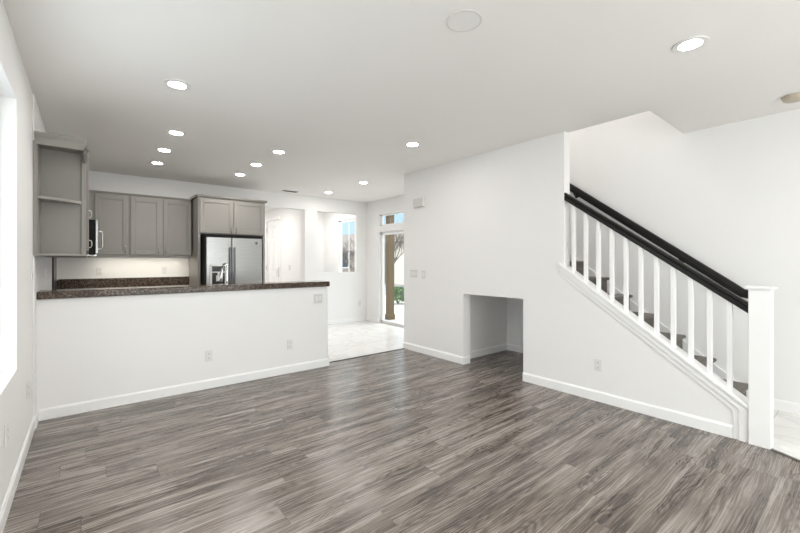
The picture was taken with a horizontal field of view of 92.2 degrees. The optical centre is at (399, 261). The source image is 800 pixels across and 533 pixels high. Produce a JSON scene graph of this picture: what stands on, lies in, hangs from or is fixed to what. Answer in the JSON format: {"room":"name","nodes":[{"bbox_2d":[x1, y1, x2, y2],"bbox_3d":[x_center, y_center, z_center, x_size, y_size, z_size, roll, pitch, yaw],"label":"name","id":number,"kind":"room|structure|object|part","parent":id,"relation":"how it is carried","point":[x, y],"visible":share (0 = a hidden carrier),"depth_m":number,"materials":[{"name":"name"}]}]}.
{"room":"living room","nodes":[
{"label":"living room","id":0,"kind":"room"},
{"bbox_2d":[0,0,51,509],"bbox_3d":[-1.966,0.000,1.737,0.188,2.740,9.975,0,0,-39],"label":"wall","id":1,"kind":"structure","parent":0,"point":[20,116],"depth_m":2.42,"materials":[{"name":"paint"}]},
{"bbox_2d":[5,422,7,446],"bbox_3d":[-2.139,0.940,2.095,0.010,0.118,0.072,0,0,-39],"label":"power outlet","id":2,"kind":"object","parent":1,"relation":"attached to","point":[6,424],"visible":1,"depth_m":2.08,"materials":[{"name":"plastic"}]},
{"bbox_2d":[0,410,38,532],"bbox_3d":[-0.931,1.321,0.616,0.022,0.098,6.930,0,0,-39],"label":"baseboard","id":3,"kind":"structure","parent":1,"relation":"attached to","point":[4,512],"depth_m":2.35,"materials":[{"name":"paint"}]},
{"bbox_2d":[27,382,28,399],"bbox_3d":[-2.748,0.955,2.844,0.010,0.118,0.072,0,0,-39],"label":"power outlet","id":4,"kind":"object","parent":1,"relation":"attached to","point":[28,382],"visible":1,"depth_m":2.83,"materials":[{"name":"plastic"}]},
{"bbox_2d":[30,263,33,277],"bbox_3d":[-2.917,0.068,3.054,0.012,0.118,0.119,0,0,-39],"label":"light switch","id":5,"kind":"object","parent":1,"relation":"attached to","point":[31,264],"visible":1,"depth_m":3.01,"materials":[{"name":"plastic"}]},
{"bbox_2d":[52,257,56,289],"bbox_3d":[-4.432,0.185,4.937,0.017,0.510,0.548,0,0,-39],"label":"backsplash","id":6,"kind":"structure","parent":1,"relation":"attached to","point":[54,259],"depth_m":4.83,"materials":[{"name":"black ceramic"}]},
{"bbox_2d":[33,131,88,256],"bbox_3d":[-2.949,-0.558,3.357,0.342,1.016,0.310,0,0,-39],"label":"upper cabinet","id":7,"kind":"object","parent":1,"relation":"attached to","point":[59,161],"visible":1,"depth_m":3.42,"materials":[{"name":"paint"}]},
{"bbox_3d":[-2.956,-0.535,3.355,0.275,0.025,0.264,0,0,-39],"label":"shelf","id":8,"kind":"part","parent":7,"relation":"part of","materials":[{"name":"paint"}]},
{"bbox_3d":[-2.956,-0.060,3.355,0.275,0.020,0.264,0,0,-39],"label":"panel","id":9,"kind":"part","parent":7,"relation":"part of","materials":[{"name":"paint"}]},
{"bbox_3d":[-2.949,-0.958,3.357,0.328,0.115,0.270,0,0,-39],"label":"panel","id":10,"kind":"part","parent":7,"relation":"part of","materials":[{"name":"paint"}]},
{"bbox_3d":[-2.947,-1.040,3.360,0.334,0.051,0.308,0,0,-39],"label":"crown","id":11,"kind":"part","parent":7,"relation":"part of","materials":[{"name":"paint"}]},
{"bbox_2d":[69,240,91,257],"bbox_3d":[-3.838,-0.545,4.500,0.387,0.990,0.863,0,0,-39],"label":"upper cabinet","id":12,"kind":"object","parent":1,"relation":"attached to","point":[89,240],"visible":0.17,"depth_m":4.81,"materials":[{"name":"paint"}]},
{"bbox_3d":[-4.354,-0.792,5.134,0.387,0.495,0.768,0,0,-39],"label":"upper cabinet","id":13,"kind":"object","parent":1,"relation":"attached to","visible":0},
{"bbox_2d":[86,219,102,255],"bbox_3d":[-4.301,-0.308,5.170,0.513,0.464,0.750,0,0,-39],"label":"microwave","id":14,"kind":"object","parent":13,"relation":"attached to","point":[93,224],"visible":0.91,"depth_m":4.97,"materials":[{"name":"black plastic"}]},
{"bbox_3d":[-4.103,-0.319,5.203,0.025,0.438,0.548,0,0,-39],"label":"door","id":15,"kind":"part","parent":14,"relation":"part of","materials":[{"name":"silver metal"}]},
{"bbox_3d":[-4.221,-0.297,5.422,0.072,0.277,0.024,0,0,-39],"label":"handle","id":16,"kind":"part","parent":14,"relation":"part of","materials":[{"name":"silver metal"}]},
{"bbox_2d":[37,286,327,410],"bbox_3d":[-2.098,0.848,4.210,2.862,1.045,0.120,0,0,-39],"label":"wall","id":17,"kind":"structure","parent":0,"point":[89,348],"depth_m":3.91,"materials":[{"name":"paint"}]},
{"bbox_2d":[36,281,329,298],"bbox_3d":[-2.103,0.292,4.281,2.806,0.064,0.302,0,0,-39],"label":"countertop","id":18,"kind":"structure","parent":17,"relation":"on","point":[116,291],"depth_m":3.91,"materials":[{"name":"brown stone"}]},
{"bbox_2d":[39,358,328,420],"bbox_3d":[-2.056,1.321,4.234,2.794,0.098,0.134,0,0,-39],"label":"baseboard","id":19,"kind":"structure","parent":17,"relation":"attached to","point":[113,401],"depth_m":3.92,"materials":[{"name":"paint"}]},
{"bbox_2d":[205,350,212,361],"bbox_3d":[-2.061,1.018,4.155,0.072,0.118,0.010,0,0,-39],"label":"power outlet","id":20,"kind":"object","parent":17,"relation":"attached to","point":[208,354],"visible":1,"depth_m":4.15,"materials":[{"name":"plastic"}]},
{"bbox_2d":[287,339,292,348],"bbox_3d":[-1.350,1.018,4.733,0.072,0.118,0.010,0,0,-39],"label":"power outlet","id":21,"kind":"object","parent":17,"relation":"attached to","point":[289,342],"visible":1,"depth_m":4.73,"materials":[{"name":"plastic"}]},
{"bbox_2d":[314,294,321,302],"bbox_3d":[-1.055,0.478,4.971,0.119,0.118,0.012,0,0,-39],"label":"light switch","id":22,"kind":"object","parent":17,"relation":"attached to","point":[317,297],"visible":1,"depth_m":4.97,"materials":[{"name":"grey plastic"}]},
{"bbox_2d":[57,171,366,319],"bbox_3d":[-3.007,0.000,7.291,5.575,2.740,0.200,0,0,-39],"label":"wall","id":23,"kind":"structure","parent":0,"point":[346,289],"depth_m":7.46,"materials":[{"name":"paint"}]},
{"bbox_2d":[97,267,102,274],"bbox_3d":[-4.584,0.148,5.874,0.072,0.118,0.010,0,0,-39],"label":"power outlet","id":24,"kind":"object","parent":23,"relation":"attached to","point":[99,269],"visible":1,"depth_m":5.88,"materials":[{"name":"plastic"}]},
{"bbox_2d":[88,190,128,257],"bbox_3d":[-4.389,-0.546,5.797,0.490,0.972,0.373,0,0,-39],"label":"upper cabinet","id":25,"kind":"object","parent":23,"relation":"attached to","point":[111,209],"visible":0.88,"depth_m":5.71,"materials":[{"name":"paint"}]},
{"bbox_3d":[-4.399,-1.018,5.809,0.490,0.027,0.342,0,0,-39],"label":"crown","id":26,"kind":"part","parent":25,"relation":"part of","materials":[{"name":"paint"}]},
{"bbox_2d":[59,276,188,288],"bbox_3d":[-4.287,0.357,6.108,1.677,0.198,0.020,0,0,-39],"label":"backsplash","id":27,"kind":"structure","parent":23,"relation":"attached to","point":[143,281],"depth_m":6.03,"materials":[{"name":"brown stone"}]},
{"bbox_2d":[129,193,190,257],"bbox_3d":[-3.871,-0.546,6.218,0.841,0.972,0.373,0,0,-39],"label":"upper cabinet","id":28,"kind":"object","parent":23,"relation":"attached to","point":[159,226],"visible":0.99,"depth_m":6.08,"materials":[{"name":"paint"}]},
{"bbox_3d":[-3.945,-0.543,5.982,0.395,0.877,0.020,0,0,-39],"label":"door","id":29,"kind":"part","parent":28,"relation":"part of","materials":[{"name":"paint"}]},
{"bbox_3d":[-3.884,-1.018,6.228,0.833,0.027,0.342,0,0,-39],"label":"crown","id":30,"kind":"part","parent":28,"relation":"part of","materials":[{"name":"paint"}]},
{"bbox_3d":[-3.611,-0.543,6.253,0.393,0.877,0.020,0,0,-39],"label":"door","id":31,"kind":"part","parent":28,"relation":"part of","materials":[{"name":"paint"}]},
{"bbox_2d":[162,267,166,273],"bbox_3d":[-3.921,0.146,6.412,0.072,0.118,0.010,0,0,-39],"label":"power outlet","id":32,"kind":"object","parent":23,"relation":"attached to","point":[164,269],"visible":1,"depth_m":6.41,"materials":[{"name":"plastic"}]},
{"bbox_2d":[328,316,378,324],"bbox_3d":[-1.225,1.321,8.297,1.540,0.098,0.485,0,0,-39],"label":"baseboard","id":33,"kind":"structure","parent":23,"relation":"attached to","point":[354,319],"depth_m":8.67,"materials":[{"name":"paint"}]},
{"bbox_2d":[265,208,300,281],"bbox_3d":[-4.013,0.000,9.208,2.380,2.740,4.045,0,0,-39],"label":"wall","id":34,"kind":"structure","parent":0,"point":[290,219],"depth_m":9.27,"materials":[{"name":"paint"}]},
{"bbox_2d":[265,216,280,281],"bbox_3d":[-3.322,0.110,10.095,0.118,2.520,1.060,0,0,-39],"label":"door","id":35,"kind":"structure","parent":34,"relation":"in","point":[274,227],"depth_m":10.12,"materials":[{"name":"paint"}]},
{"bbox_3d":[-3.298,0.144,10.114,0.057,2.428,0.900,0,0,-39],"label":"panel","id":36,"kind":"part","parent":35,"relation":"part of","materials":[{"name":"paint"}]},
{"bbox_2d":[317,212,323,271],"bbox_3d":[-2.522,0.000,10.306,1.320,2.740,0.120,0,0,-39],"label":"wall","id":37,"kind":"structure","parent":0,"point":[320,215],"depth_m":10.51,"materials":[{"name":"paint"}]},
{"bbox_2d":[324,195,403,321],"bbox_3d":[-0.479,0.000,8.719,0.150,2.740,4.960,0,0,-39],"label":"wall","id":38,"kind":"structure","parent":0,"point":[375,209],"depth_m":8.78,"materials":[{"name":"paint"}]},
{"bbox_2d":[339,219,354,271],"bbox_3d":[-1.199,-0.320,9.629,0.060,1.480,1.140,0,0,-39],"label":"window","id":39,"kind":"structure","parent":38,"relation":"in","point":[348,220],"depth_m":10.04,"materials":[{"name":"white plastic"}]},
{"bbox_2d":[379,230,403,327],"bbox_3d":[0.161,0.370,7.938,0.160,2.040,1.820,0,0,-39],"label":"door","id":40,"kind":"structure","parent":38,"relation":"in","point":[383,321],"depth_m":8.60,"materials":[{"name":"white plastic"}]},
{"bbox_2d":[381,211,403,225],"bbox_3d":[0.169,-0.918,7.944,0.060,0.264,1.820,0,0,-39],"label":"window","id":41,"kind":"structure","parent":38,"relation":"in","point":[401,212],"depth_m":8.41,"materials":[{"name":"white plastic"}]},
{"bbox_2d":[3,0,799,210],"bbox_3d":[-0.984,-1.495,5.062,6.145,0.250,14.300,0,0,-39],"label":"ceiling","id":42,"kind":"structure","parent":0,"point":[341,87],"depth_m":2.88,"materials":[{"name":"paint"}]},
{"bbox_2d":[149,161,164,164],"bbox_3d":[-3.372,-1.367,5.352,0.188,0.007,0.188,0,0,-39],"label":"recessed light","id":43,"kind":"object","parent":42,"relation":"in","point":[151,162],"visible":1,"depth_m":5.36,"materials":[{"name":"white plastic"}]},
{"bbox_2d":[155,148,172,152],"bbox_3d":[-2.897,-1.367,4.733,0.188,0.007,0.188,0,0,-39],"label":"recessed light","id":44,"kind":"object","parent":42,"relation":"in","point":[165,150],"visible":1,"depth_m":4.74,"materials":[{"name":"white plastic"}]},
{"bbox_2d":[166,130,185,135],"bbox_3d":[-2.380,-1.367,4.096,0.188,0.007,0.188,0,0,-39],"label":"recessed light","id":45,"kind":"object","parent":42,"relation":"in","point":[171,132],"visible":1,"depth_m":4.10,"materials":[{"name":"white plastic"}]},
{"bbox_2d":[163,79,190,90],"bbox_3d":[-1.724,-1.367,2.980,0.188,0.007,0.188,0,0,-39],"label":"recessed light","id":46,"kind":"object","parent":42,"relation":"in","point":[175,84],"visible":1,"depth_m":2.97,"materials":[{"name":"white plastic"}]},
{"bbox_2d":[234,173,246,175],"bbox_3d":[-2.516,-1.367,6.060,0.188,0.007,0.188,0,0,-39],"label":"recessed light","id":47,"kind":"object","parent":42,"relation":"in","point":[236,174],"visible":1,"depth_m":6.04,"materials":[{"name":"white plastic"}]},
{"bbox_2d":[249,163,262,166],"bbox_3d":[-2.032,-1.367,5.436,0.188,0.007,0.188,0,0,-39],"label":"recessed light","id":48,"kind":"object","parent":42,"relation":"in","point":[251,164],"visible":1,"depth_m":5.42,"materials":[{"name":"white plastic"}]},
{"bbox_2d":[271,149,285,153],"bbox_3d":[-1.515,-1.367,4.799,0.188,0.007,0.188,0,0,-39],"label":"recessed light","id":49,"kind":"object","parent":42,"relation":"in","point":[275,151],"visible":1,"depth_m":4.78,"materials":[{"name":"white plastic"}]},
{"bbox_2d":[405,142,420,146],"bbox_3d":[0.146,-1.367,4.499,0.188,0.007,0.188,0,0,-39],"label":"recessed light","id":50,"kind":"object","parent":42,"relation":"in","point":[408,144],"visible":1,"depth_m":4.49,"materials":[{"name":"white plastic"}]},
{"bbox_2d":[446,9,481,31],"bbox_3d":[0.366,-1.367,2.191,0.202,0.006,0.202,0,0,-39],"label":"ceiling speaker","id":51,"kind":"object","parent":42,"relation":"attached to","point":[466,20],"visible":1,"depth_m":2.18,"materials":[{"name":"grey plastic"}]},
{"bbox_2d":[672,36,708,52],"bbox_3d":[1.830,-1.367,2.426,0.188,0.007,0.188,0,0,-39],"label":"recessed light","id":52,"kind":"object","parent":42,"relation":"in","point":[690,44],"visible":1,"depth_m":2.42,"materials":[{"name":"white plastic"}]},
{"bbox_2d":[781,92,799,102],"bbox_3d":[3.259,-1.348,3.181,0.156,0.042,0.156,0,0,-39],"label":"smoke detector","id":53,"kind":"object","parent":42,"relation":"attached to","point":[794,97],"visible":1,"depth_m":3.16,"materials":[{"name":"beige plastic"}]},
{"bbox_2d":[3,320,799,532],"bbox_3d":[-1.055,1.385,5.069,5.645,0.031,14.000,0,0,-39],"label":"floor","id":54,"kind":"structure","parent":0,"point":[403,440],"depth_m":2.64,"materials":[{"name":"laminate"}]},
{"bbox_2d":[189,194,266,284],"bbox_3d":[-2.991,0.151,6.688,1.124,2.435,0.753,0,0,-39],"label":"tall cabinet","id":55,"kind":"object","parent":54,"relation":"on","point":[210,214],"visible":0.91,"depth_m":6.38,"materials":[{"name":"paint"}]},
{"bbox_3d":[-3.409,0.170,6.387,0.035,2.399,0.694,0,0,-39],"label":"panel","id":56,"kind":"part","parent":55,"relation":"part of","materials":[{"name":"paint"}]},
{"bbox_3d":[-2.984,-0.733,6.272,0.501,0.545,0.020,0,0,-39],"label":"door","id":57,"kind":"part","parent":55,"relation":"part of","materials":[{"name":"paint"}]},
{"bbox_3d":[-2.997,-1.048,6.696,1.124,0.036,0.734,0,0,-39],"label":"crown","id":58,"kind":"part","parent":55,"relation":"part of","materials":[{"name":"paint"}]},
{"bbox_3d":[-2.585,-0.733,6.596,0.499,0.545,0.020,0,0,-39],"label":"door","id":59,"kind":"part","parent":55,"relation":"part of","materials":[{"name":"paint"}]},
{"bbox_3d":[-2.611,0.170,7.036,0.035,2.399,0.694,0,0,-39],"label":"panel","id":60,"kind":"part","parent":55,"relation":"part of","materials":[{"name":"paint"}]},
{"bbox_2d":[200,234,261,284],"bbox_3d":[-2.927,0.459,6.546,0.874,1.782,0.948,0,0,-39],"label":"refrigerator","id":61,"kind":"object","parent":54,"relation":"on","point":[242,254],"visible":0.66,"depth_m":6.17,"materials":[{"name":"silver metal"}]},
{"bbox_3d":[-2.852,0.223,6.048,0.236,0.347,0.014,0,0,-39],"label":"dispenser frame","id":62,"kind":"part","parent":61,"relation":"part of","materials":[{"name":"grey plastic"}]},
{"bbox_3d":[-2.854,0.116,6.049,0.188,0.085,0.010,0,0,-39],"label":"control panel","id":63,"kind":"part","parent":61,"relation":"part of","materials":[{"name":"black ceramic"}]},
{"bbox_3d":[-2.872,0.451,6.093,0.376,1.658,0.080,0,0,-39],"label":"door","id":64,"kind":"part","parent":61,"relation":"part of","materials":[{"name":"silver metal"}]},
{"bbox_3d":[-2.709,0.295,6.143,0.026,1.050,0.049,0,0,-39],"label":"handle","id":65,"kind":"part","parent":61,"relation":"part of","materials":[{"name":"metal"}]},
{"bbox_3d":[-2.657,0.295,6.186,0.026,1.050,0.049,0,0,-39],"label":"handle","id":66,"kind":"part","parent":61,"relation":"part of","materials":[{"name":"metal"}]},
{"bbox_3d":[-2.534,0.451,6.367,0.481,1.658,0.080,0,0,-39],"label":"door","id":67,"kind":"part","parent":61,"relation":"part of","materials":[{"name":"silver metal"}]},
{"bbox_2d":[329,348,404,362],"bbox_3d":[-0.475,1.372,5.618,1.433,0.016,0.030,0,0,-39],"label":"trim","id":68,"kind":"structure","parent":54,"relation":"on","point":[401,348],"depth_m":5.59,"materials":[{"name":"black paint"}]},
{"bbox_2d":[570,253,747,397],"bbox_3d":[1.914,-0.053,4.750,0.939,2.846,3.640,0,0,-39],"label":"staircase","id":69,"kind":"structure","parent":54,"relation":"on","point":[741,387],"depth_m":4.21,"materials":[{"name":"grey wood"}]},
{"bbox_2d":[564,193,777,449],"bbox_3d":[2.238,0.310,3.451,0.160,2.120,1.634,0,0,-39],"label":"stair railing","id":70,"kind":"object","parent":54,"relation":"on","point":[759,306],"visible":1,"depth_m":3.11,"materials":[{"name":"paint"}]},
{"bbox_3d":[2.203,-0.174,3.516,0.068,1.152,1.490,0,0,-39],"label":"handrail","id":71,"kind":"part","parent":70,"relation":"part of","materials":[{"name":"black paint"}]},
{"bbox_3d":[2.701,0.787,2.881,0.120,1.165,0.125,0,0,-39],"label":"newel post","id":72,"kind":"part","parent":70,"relation":"part of","materials":[{"name":"paint"}]},
{"bbox_2d":[771,448,799,462],"bbox_3d":[2.982,1.371,1.184,0.036,0.018,3.304,0,0,-10],"label":"trim","id":73,"kind":"structure","parent":54,"relation":"on","point":[772,449],"depth_m":2.71,"materials":[{"name":"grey wood"}]},
{"bbox_3d":[-2.288,0.933,4.500,2.795,0.873,0.569,0,0,-39],"label":"base cabinet","id":74,"kind":"object","parent":54,"relation":"on","visible":0},
{"bbox_3d":[-2.315,0.476,4.511,2.766,0.039,0.618,0,0,-39],"label":"countertop","id":75,"kind":"structure","parent":74,"relation":"on","visible":0},
{"bbox_2d":[219,263,227,283],"bbox_3d":[-2.185,0.235,4.793,0.235,0.441,0.109,0,0,24],"label":"kitchen faucet","id":76,"kind":"object","parent":75,"relation":"on","point":[223,264],"visible":0.68,"depth_m":4.83,"materials":[{"name":"silver metal"}]},
{"bbox_2d":[469,294,522,355],"bbox_3d":[1.607,0.875,5.261,1.111,0.990,1.180,0,0,-39],"label":"wall","id":77,"kind":"structure","parent":0,"point":[493,321],"depth_m":5.78,"materials":[{"name":"paint"}]},
{"bbox_2d":[403,342,732,437],"bbox_3d":[1.772,1.321,4.905,1.184,0.098,4.000,0,0,-39],"label":"baseboard","id":78,"kind":"structure","parent":77,"relation":"attached to","point":[704,424],"depth_m":3.75,"materials":[{"name":"paint"}]},
{"bbox_2d":[404,131,732,424],"bbox_3d":[1.386,0.000,4.559,0.120,2.740,4.050,0,0,-39],"label":"wall","id":79,"kind":"structure","parent":0,"point":[496,223],"depth_m":4.41,"materials":[{"name":"paint"}]},
{"bbox_2d":[410,270,416,276],"bbox_3d":[0.209,0.184,5.903,0.012,0.118,0.166,0,0,-39],"label":"light switch","id":80,"kind":"object","parent":79,"relation":"attached to","point":[413,273],"visible":1,"depth_m":5.90,"materials":[{"name":"white plastic"}]},
{"bbox_2d":[413,197,424,207],"bbox_3d":[0.283,-0.885,5.780,0.050,0.144,0.236,0,0,-39],"label":"door chime","id":81,"kind":"object","parent":79,"relation":"attached to","point":[418,202],"visible":1,"depth_m":5.75,"materials":[{"name":"white plastic"}]},
{"bbox_2d":[594,358,601,371],"bbox_3d":[1.940,1.012,3.773,0.010,0.118,0.072,0,0,-39],"label":"power outlet","id":82,"kind":"object","parent":79,"relation":"attached to","point":[597,362],"visible":1,"depth_m":3.77,"materials":[{"name":"plastic"}]},
{"bbox_2d":[559,263,747,442],"bbox_3d":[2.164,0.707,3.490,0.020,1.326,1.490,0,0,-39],"label":"trim","id":83,"kind":"structure","parent":79,"relation":"attached to","point":[743,412],"depth_m":3.21,"materials":[{"name":"paint"}]},
{"bbox_2d":[568,108,799,403],"bbox_3d":[3.191,-1.080,4.002,0.100,4.900,6.990,0,0,-39],"label":"wall","id":84,"kind":"structure","parent":0,"point":[727,196],"depth_m":3.95,"materials":[{"name":"paint"}]},
{"bbox_2d":[570,183,747,298],"bbox_3d":[2.569,-0.586,4.603,0.106,1.901,2.558,0,0,-39],"label":"wall handrail","id":85,"kind":"object","parent":84,"relation":"attached to","point":[682,256],"visible":0.73,"depth_m":4.16,"materials":[{"name":"black paint"}]},
{"bbox_2d":[774,399,799,414],"bbox_3d":[4.385,1.321,2.441,0.014,0.098,3.060,0,0,-39],"label":"baseboard","id":86,"kind":"structure","parent":84,"relation":"attached to","point":[781,405],"depth_m":3.50,"materials":[{"name":"paint"}]},
{"label":"outside","id":87,"kind":"structure","parent":0,"visible":0},
{"bbox_2d":[385,282,403,295],"bbox_3d":[9.635,1.500,43.255,50.500,0.060,65.000,0,0,-39],"label":"street","id":88,"kind":"structure","parent":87,"point":[399,285],"depth_m":22.64,"materials":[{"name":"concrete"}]},
{"bbox_2d":[342,238,354,271],"bbox_3d":[-2.236,0.006,18.630,1.909,2.930,1.589,0,0,-2],"label":"bare tree","id":89,"kind":"object","parent":88,"relation":"on","point":[343,248],"visible":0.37,"depth_m":18.47,"materials":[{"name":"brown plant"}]},
{"bbox_2d":[342,234,385,281],"bbox_3d":[-3.376,-0.430,31.913,7.800,3.800,11.000,0,0,-39],"label":"house","id":90,"kind":"structure","parent":88,"relation":"on","point":[345,268],"depth_m":26.99,"materials":[{"name":"grey paint"}]},
{"bbox_3d":[-3.973,-0.130,27.009,0.009,1.040,1.140,0,0,-39],"label":"pane","id":91,"kind":"part","parent":90,"relation":"part of","materials":[{"name":"clear glass"}]},
{"bbox_2d":[384,217,403,263],"bbox_3d":[-0.126,-0.327,16.842,2.294,3.604,2.113,0,0,-39],"label":"bare tree","id":92,"kind":"object","parent":88,"relation":"on","point":[399,235],"visible":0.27,"depth_m":16.26,"materials":[{"name":"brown plant"}]},
{"bbox_2d":[385,234,403,284],"bbox_3d":[3.501,-0.430,23.843,5.300,3.800,9.400,0,0,-39],"label":"house","id":93,"kind":"structure","parent":88,"relation":"on","point":[399,264],"depth_m":24.63,"materials":[{"name":"paint"}]},
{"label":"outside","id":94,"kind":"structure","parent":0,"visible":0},
{"bbox_2d":[385,296,403,323],"bbox_3d":[0.031,1.445,11.620,4.300,0.090,14.000,0,0,-39],"label":"ground","id":95,"kind":"structure","parent":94,"point":[398,308],"depth_m":10.78,"materials":[{"name":"concrete"}]},
{"bbox_2d":[385,215,394,319],"bbox_3d":[-0.242,-0.215,9.331,0.180,3.229,0.180,0,0,-39],"label":"porch post","id":96,"kind":"object","parent":95,"relation":"on","point":[389,315],"visible":0.74,"depth_m":9.27,"materials":[{"name":"beige paint"}]},
{"bbox_3d":[-0.242,1.335,9.331,0.180,0.129,0.180,0,0,-39],"label":"trim","id":97,"kind":"part","parent":96,"relation":"part of","materials":[{"name":"beige paint"}]},
{"bbox_2d":[394,286,403,303],"bbox_3d":[-0.060,1.100,12.774,0.765,0.617,0.760,0,0,-39],"label":"shrub","id":98,"kind":"object","parent":95,"relation":"on","point":[400,298],"visible":0.54,"depth_m":12.58,"materials":[{"name":"green plant"}]}
]}

